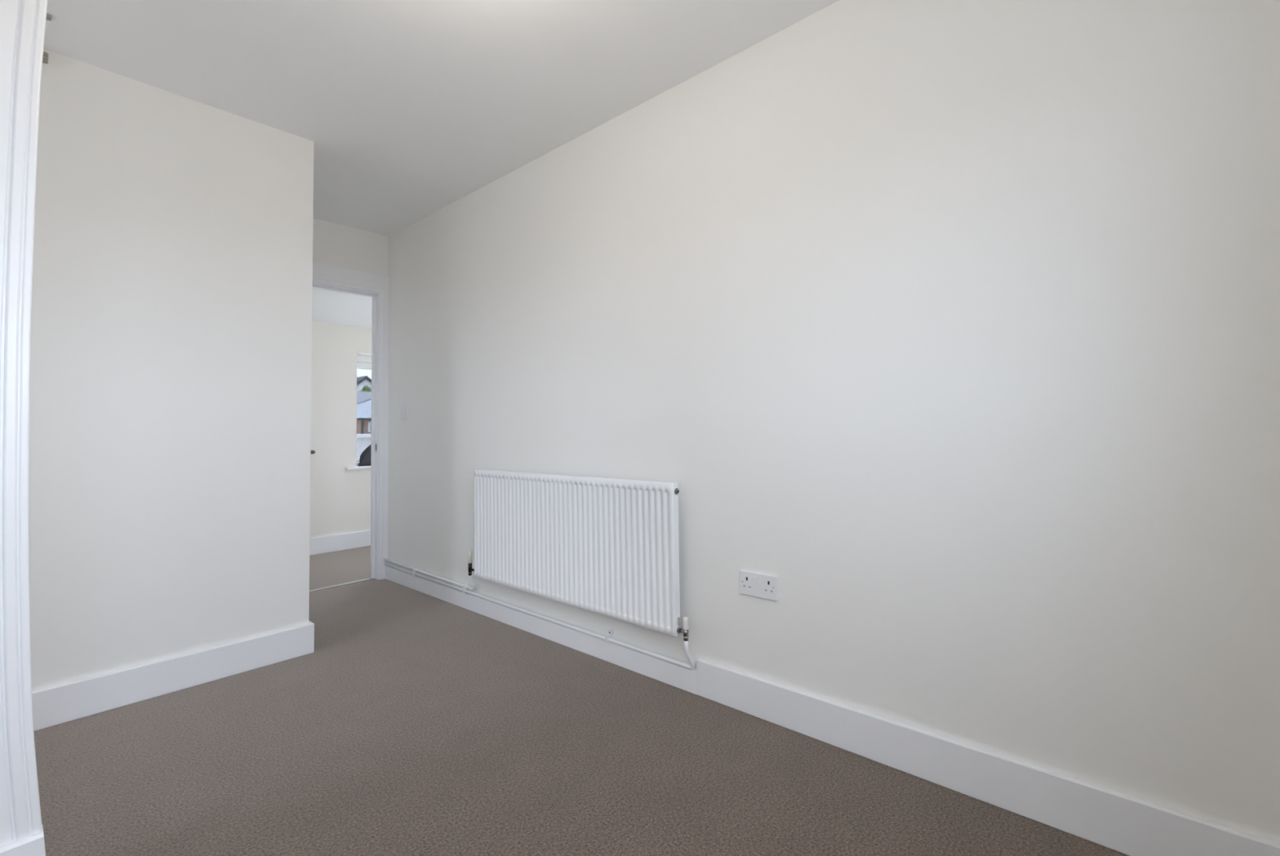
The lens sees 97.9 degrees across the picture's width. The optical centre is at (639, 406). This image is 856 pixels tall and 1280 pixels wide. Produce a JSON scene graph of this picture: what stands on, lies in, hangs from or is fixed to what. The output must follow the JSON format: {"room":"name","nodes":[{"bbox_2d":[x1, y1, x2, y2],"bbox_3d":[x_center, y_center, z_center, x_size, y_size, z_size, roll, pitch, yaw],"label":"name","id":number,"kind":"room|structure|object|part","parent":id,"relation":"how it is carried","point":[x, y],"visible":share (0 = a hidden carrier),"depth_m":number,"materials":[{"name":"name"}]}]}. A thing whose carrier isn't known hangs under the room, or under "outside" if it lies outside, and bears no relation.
{"room":"empty bedroom","nodes":[
{"label":"empty bedroom","id":0,"kind":"room"},
{"bbox_2d":[29,48,314,692],"bbox_3d":[-2.904,-0.079,1.852,1.041,2.400,2.944,-3,-3,41],"label":"wall","id":1,"kind":"structure","parent":0,"point":[170,422],"depth_m":2.21,"materials":[{"name":"white paint"}]},
{"bbox_2d":[42,51,48,63],"bbox_3d":[-2.137,-1.250,1.984,0.021,0.037,0.044,-3,-3,41],"label":"bracket","id":2,"kind":"object","parent":1,"relation":"attached to","point":[45,60],"visible":0.42,"depth_m":1.99,"materials":[{"name":"grey metal"}]},
{"bbox_2d":[31,620,314,731],"bbox_3d":[-2.836,1.055,1.839,1.039,0.132,2.862,-3,-3,41],"label":"baseboard","id":3,"kind":"structure","parent":1,"relation":"attached to","point":[52,706],"depth_m":2.17,"materials":[{"name":"white paint"}]},
{"bbox_2d":[309,320,372,538],"bbox_3d":[-2.485,-0.004,5.148,0.220,2.500,2.850,-3,-3,41],"label":"wall","id":4,"kind":"structure","parent":0,"point":[340,497],"depth_m":4.82,"materials":[{"name":"beige paint"}]},
{"bbox_2d":[309,529,370,555],"bbox_3d":[-2.364,1.173,5.041,0.018,0.138,2.700,-3,-3,41],"label":"baseboard","id":5,"kind":"structure","parent":4,"relation":"attached to","point":[323,544],"depth_m":4.78,"materials":[{"name":"white paint"}]},
{"bbox_2d":[346,355,371,470],"bbox_3d":[-2.103,0.053,5.546,0.245,1.035,1.615,-3,-3,41],"label":"window","id":6,"kind":"structure","parent":4,"relation":"in","point":[363,362],"depth_m":5.15,"materials":[{"name":"clear glass"}]},
{"bbox_3d":[-2.074,0.558,5.506,0.185,0.022,1.615,-3,-3,41],"label":"sill","id":7,"kind":"part","parent":6,"relation":"part of","materials":[{"name":"white paint"}]},
{"bbox_3d":[-2.546,0.053,5.167,0.058,0.920,0.280,-3,-3,41],"label":"sash","id":8,"kind":"part","parent":6,"relation":"part of","materials":[{"name":"white plastic"}]},
{"bbox_3d":[-2.551,0.071,5.164,0.006,0.865,0.240,-3,-3,41],"label":"pane","id":9,"kind":"part","parent":6,"relation":"part of","materials":[{"name":"clear glass"}]},
{"bbox_3d":[-2.176,0.052,5.604,0.060,1.027,1.455,-3,-3,41],"label":"frame","id":10,"kind":"part","parent":6,"relation":"part of","materials":[{"name":"white plastic"}]},
{"bbox_2d":[311,288,372,328],"bbox_3d":[-2.199,-0.943,4.956,0.930,0.685,2.900,-3,-3,41],"label":"ceiling","id":11,"kind":"structure","parent":0,"point":[327,306],"depth_m":4.72,"materials":[{"name":"white paint"}]},
{"bbox_2d":[312,217,387,276],"bbox_3d":[-2.105,-0.019,3.624,0.100,2.400,0.875,-3,-3,41],"label":"wall","id":12,"kind":"structure","parent":0,"point":[333,244],"depth_m":3.77,"materials":[{"name":"white paint"}]},
{"bbox_2d":[312,262,388,579],"bbox_3d":[-2.080,0.126,3.632,0.125,2.110,0.824,-3,-3,41],"label":"door frame","id":13,"kind":"structure","parent":12,"relation":"attached to","point":[325,277],"depth_m":3.87,"materials":[{"name":"white paint"}]},
{"bbox_3d":[-1.787,0.188,3.883,0.021,2.000,0.058,-3,-3,41],"label":"architrave","id":14,"kind":"part","parent":13,"relation":"part of","materials":[{"name":"white paint"}]},
{"bbox_2d":[358,444,371,466],"bbox_3d":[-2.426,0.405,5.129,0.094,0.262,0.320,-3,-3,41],"label":"car","id":15,"kind":"object","parent":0,"point":[365,460],"visible":0.3,"depth_m":5.04,"materials":[{"name":"black metal"}]},
{"bbox_2d":[43,0,839,236],"bbox_3d":[-0.894,-1.361,1.990,4.970,0.120,5.750,-3,-3,41],"label":"ceiling","id":16,"kind":"structure","parent":0,"point":[409,108],"depth_m":2.11,"materials":[{"name":"white paint"}]},
{"bbox_2d":[45,13,51,21],"bbox_3d":[-1.965,-1.285,1.832,0.025,0.016,0.043,-3,-3,41],"label":"bracket","id":17,"kind":"object","parent":16,"relation":"attached to","point":[48,16],"visible":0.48,"depth_m":1.84,"materials":[{"name":"grey metal"}]},
{"bbox_2d":[34,546,1128,855],"bbox_3d":[-1.230,1.175,2.213,5.950,0.120,5.750,-3,-3,41],"label":"floor","id":18,"kind":"structure","parent":0,"point":[415,723],"depth_m":1.67,"materials":[{"name":"beige carpet"}]},
{"bbox_2d":[309,577,374,592],"bbox_3d":[-2.079,1.178,3.586,0.027,0.005,0.720,-3,-3,41],"label":"threshold strip","id":19,"kind":"object","parent":18,"relation":"on","point":[341,584],"visible":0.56,"depth_m":3.69,"materials":[{"name":"metal"}]},
{"bbox_2d":[387,0,1279,844],"bbox_3d":[-0.105,-0.089,2.517,4.570,2.400,0.101,-3,-3,41],"label":"wall","id":20,"kind":"structure","parent":0,"point":[952,326],"depth_m":1.62,"materials":[{"name":"white paint"}]},
{"bbox_2d":[400,405,408,419],"bbox_3d":[-1.580,0.039,3.735,0.094,0.092,0.014,-3,-3,41],"label":"light switch","id":21,"kind":"object","parent":20,"relation":"attached to","point":[404,409],"visible":1,"depth_m":3.73,"materials":[{"name":"white plastic"}]},
{"bbox_2d":[383,558,476,593],"bbox_3d":[-1.340,1.008,3.460,1.148,0.135,0.068,-3,-3,41],"label":"pipe","id":22,"kind":"object","parent":20,"relation":"attached to","point":[416,570],"visible":0.89,"depth_m":3.35,"materials":[{"name":"white metal"}]},
{"bbox_2d":[383,562,694,669],"bbox_3d":[-0.775,0.987,2.986,2.622,0.128,0.061,-3,-3,42],"label":"pipe","id":23,"kind":"object","parent":20,"relation":"attached to","point":[608,638],"visible":1,"depth_m":2.53,"materials":[{"name":"white metal"}]},
{"bbox_2d":[467,469,688,641],"bbox_3d":[-0.372,0.613,2.612,1.500,0.587,0.080,-3,-3,41],"label":"radiator","id":24,"kind":"object","parent":20,"relation":"attached to","point":[606,547],"visible":1,"depth_m":2.45,"materials":[{"name":"white metal"}]},
{"bbox_2d":[475,469,677,484],"bbox_3d":[-0.376,0.322,2.597,1.362,0.007,0.029,-3,-3,41],"label":"grille","id":25,"kind":"object","parent":24,"relation":"attached to","point":[591,480],"depth_m":2.55,"materials":[{"name":"white metal"}]},
{"bbox_3d":[0.142,0.552,2.140,0.002,0.508,0.023,-3,-3,41],"label":"panel","id":26,"kind":"part","parent":24,"relation":"part of","materials":[{"name":"white metal"}]},
{"bbox_2d":[739,569,777,601],"bbox_3d":[0.416,0.629,1.963,0.147,0.085,0.014,-3,-3,41],"label":"double socket","id":27,"kind":"object","parent":20,"relation":"attached to","point":[760,585],"visible":1,"depth_m":1.96,"materials":[{"name":"white plastic"}]},
{"bbox_2d":[384,565,1279,855],"bbox_3d":[-0.162,1.045,2.457,4.258,0.132,0.018,-3,-3,41],"label":"baseboard","id":28,"kind":"structure","parent":20,"relation":"attached to","point":[1131,826],"depth_m":1.57,"materials":[{"name":"white paint"}]},
{"bbox_3d":[-2.035,-0.143,0.528,0.118,2.400,1.900,-3,-3,41],"label":"wall","id":29,"kind":"structure","parent":0,"visible":0},
{"bbox_2d":[0,826,45,855],"bbox_3d":[-1.648,0.986,0.813,0.042,0.157,1.086,-3,-3,41],"label":"baseboard","id":30,"kind":"structure","parent":29,"relation":"attached to","point":[33,845],"depth_m":1.18,"materials":[{"name":"white paint"}]},
{"bbox_2d":[0,0,47,845],"bbox_3d":[-1.394,-0.122,1.246,0.131,2.400,0.145,-3,-3,41],"label":"trim","id":31,"kind":"structure","parent":29,"relation":"attached to","point":[22,22],"depth_m":1.20,"materials":[{"name":"white paint"}]}
]}

